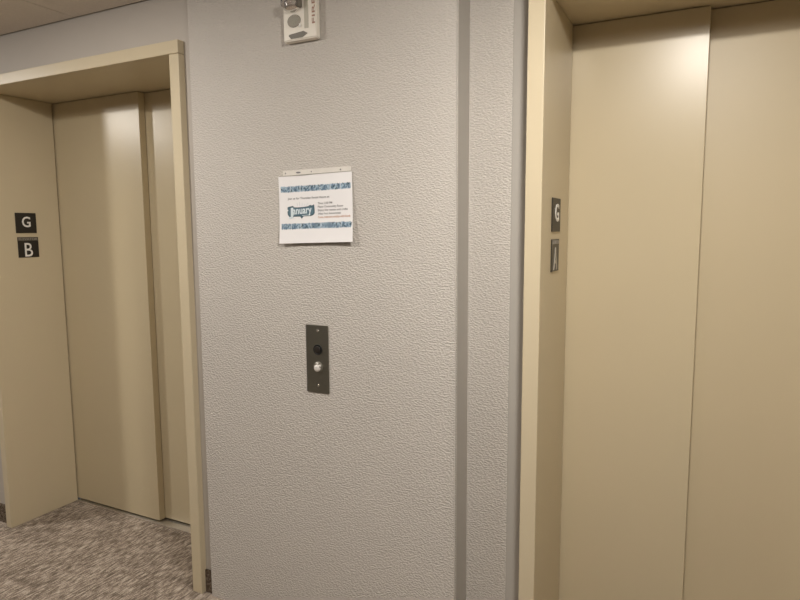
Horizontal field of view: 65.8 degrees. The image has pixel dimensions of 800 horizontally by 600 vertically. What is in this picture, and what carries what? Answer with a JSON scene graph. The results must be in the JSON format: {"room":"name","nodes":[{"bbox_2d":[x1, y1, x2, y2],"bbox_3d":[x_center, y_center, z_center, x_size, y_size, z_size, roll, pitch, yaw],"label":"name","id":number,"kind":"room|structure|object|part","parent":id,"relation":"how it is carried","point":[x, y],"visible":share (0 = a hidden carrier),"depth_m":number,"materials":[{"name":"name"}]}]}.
{"room":"elevator lobby","nodes":[
{"label":"elevator lobby","id":0,"kind":"room"},
{"bbox_2d":[0,0,142,34],"bbox_3d":[-1.183,-1.004,0.665,8.200,0.100,4.320,3,7,27],"label":"ceiling","id":1,"kind":"structure","parent":0,"point":[15,15],"depth_m":2.47,"materials":[{"name":"paint"}]},
{"bbox_2d":[0,501,223,599],"bbox_3d":[-1.191,1.421,0.896,8.000,0.060,4.024,3,7,27],"label":"floor","id":2,"kind":"structure","parent":0,"point":[76,550],"depth_m":2.81,"materials":[{"name":"carpet"}]},
{"bbox_2d":[0,0,469,599],"bbox_3d":[-1.800,-0.060,3.212,4.702,2.370,0.553,3,7,27],"label":"wall","id":3,"kind":"structure","parent":0,"point":[357,490],"depth_m":2.13,"materials":[{"name":"paint"}]},
{"bbox_2d":[0,503,6,522],"bbox_3d":[-2.991,1.041,3.650,2.282,0.096,0.010,3,7,27],"label":"baseboard","id":4,"kind":"structure","parent":3,"relation":"attached to","point":[2,506],"depth_m":3.16,"materials":[{"name":"carpet"}]},
{"bbox_2d":[0,39,205,593],"bbox_3d":[-1.280,0.072,2.945,1.314,2.202,0.545,3,7,27],"label":"elevator","id":5,"kind":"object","parent":3,"relation":"in","point":[99,392],"depth_m":3.10,"materials":[{"name":"beige metal"}]},
{"bbox_2d":[15,213,36,232],"bbox_3d":[-1.871,-0.385,3.094,0.004,0.100,0.105,3,7,27],"label":"sign","id":6,"kind":"object","parent":5,"relation":"attached to","point":[24,222],"visible":1,"depth_m":3.09,"materials":[{"name":"black plastic"}]},
{"bbox_2d":[17,237,38,257],"bbox_3d":[-1.868,-0.266,3.111,0.004,0.102,0.105,3,7,27],"label":"sign","id":7,"kind":"object","parent":5,"relation":"attached to","point":[27,246],"visible":1,"depth_m":3.11,"materials":[{"name":"black plastic"}]},
{"bbox_3d":[-1.286,-0.999,2.824,1.314,0.048,0.545,3,7,27],"label":"frame","id":8,"kind":"part","parent":5,"relation":"part of","materials":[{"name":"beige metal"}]},
{"bbox_3d":[-1.511,0.054,3.193,0.648,2.119,0.036,3,7,27],"label":"panel","id":9,"kind":"part","parent":5,"relation":"part of","materials":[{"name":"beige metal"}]},
{"bbox_3d":[-0.946,0.079,2.953,0.678,2.119,0.036,3,7,27],"label":"panel","id":10,"kind":"part","parent":5,"relation":"part of","materials":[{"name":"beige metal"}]},
{"bbox_2d":[205,569,211,592],"bbox_3d":[-0.780,1.154,2.539,0.041,0.096,0.010,3,7,27],"label":"baseboard","id":11,"kind":"structure","parent":3,"relation":"attached to","point":[207,571],"depth_m":2.54,"materials":[{"name":"carpet"}]},
{"bbox_2d":[280,0,319,43],"bbox_3d":[-0.331,-0.928,2.020,0.132,0.151,0.059,3,7,27],"label":"fire alarm","id":12,"kind":"object","parent":3,"relation":"attached to","point":[301,17],"visible":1,"depth_m":2.02,"materials":[{"name":"beige plastic"}]},
{"bbox_2d":[287,14,300,27],"bbox_3d":[-0.349,-0.917,2.034,0.052,0.041,0.002,3,7,27],"label":"speaker grille","id":13,"kind":"object","parent":12,"relation":"attached to","point":[293,20],"depth_m":2.03,"materials":[{"name":"beige plastic"}]},
{"bbox_2d":[278,166,352,243],"bbox_3d":[-0.289,-0.318,2.092,0.306,0.254,0.017,3,7,27],"label":"notice","id":14,"kind":"object","parent":3,"relation":"attached to","point":[317,207],"visible":1,"depth_m":2.09,"materials":[{"name":"white paper"}]},
{"bbox_2d":[306,324,329,393],"bbox_3d":[-0.290,0.206,2.156,0.093,0.240,0.014,3,7,27],"label":"panel","id":15,"kind":"object","parent":3,"relation":"attached to","point":[317,339],"visible":1,"depth_m":2.16,"materials":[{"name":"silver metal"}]},
{"bbox_2d":[314,362,322,371],"bbox_3d":[-0.286,0.234,2.160,0.038,0.038,0.003,3,7,27],"label":"switch","id":16,"kind":"object","parent":15,"relation":"attached to","point":[318,366],"depth_m":2.15,"materials":[{"name":"metal"}]},
{"bbox_2d":[466,0,513,599],"bbox_3d":[1.792,0.117,1.464,3.301,2.370,0.453,3,7,27],"label":"wall","id":17,"kind":"structure","parent":0,"point":[491,21],"depth_m":1.96,"materials":[{"name":"paint"}]},
{"bbox_2d":[505,0,528,599],"bbox_3d":[0.377,0.080,1.927,0.072,2.355,0.013,3,7,27],"label":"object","id":18,"kind":"structure","parent":17,"relation":"attached to","point":[520,34],"depth_m":1.91,"materials":[{"name":"paint"}]},
{"bbox_2d":[518,0,799,599],"bbox_3d":[1.072,0.192,1.764,1.322,2.202,0.545,3,7,27],"label":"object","id":19,"kind":"structure","parent":17,"relation":"in","point":[660,419],"depth_m":1.95,"materials":[{"name":"beige metal"}]},
{"bbox_2d":[550,239,558,271],"bbox_3d":[0.479,-0.139,1.913,0.004,0.099,0.096,3,7,27],"label":"sign","id":20,"kind":"object","parent":19,"relation":"attached to","point":[554,242],"visible":1,"depth_m":1.90,"materials":[{"name":"black plastic"}]},
{"bbox_2d":[551,197,560,231],"bbox_3d":[0.481,-0.262,1.903,0.004,0.102,0.108,3,7,27],"label":"sign","id":21,"kind":"object","parent":19,"relation":"attached to","point":[556,202],"visible":1,"depth_m":1.89,"materials":[{"name":"black plastic"}]},
{"bbox_3d":[0.745,0.170,2.060,0.425,2.119,0.036,3,7,27],"label":"panel","id":22,"kind":"part","parent":19,"relation":"part of","materials":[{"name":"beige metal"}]},
{"bbox_3d":[1.066,-0.878,1.643,1.322,0.048,0.545,3,7,27],"label":"frame","id":23,"kind":"part","parent":19,"relation":"part of","materials":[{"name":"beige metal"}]},
{"bbox_3d":[1.310,0.194,1.820,0.901,2.119,0.036,3,7,27],"label":"panel","id":24,"kind":"part","parent":19,"relation":"part of","materials":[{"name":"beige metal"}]}
]}

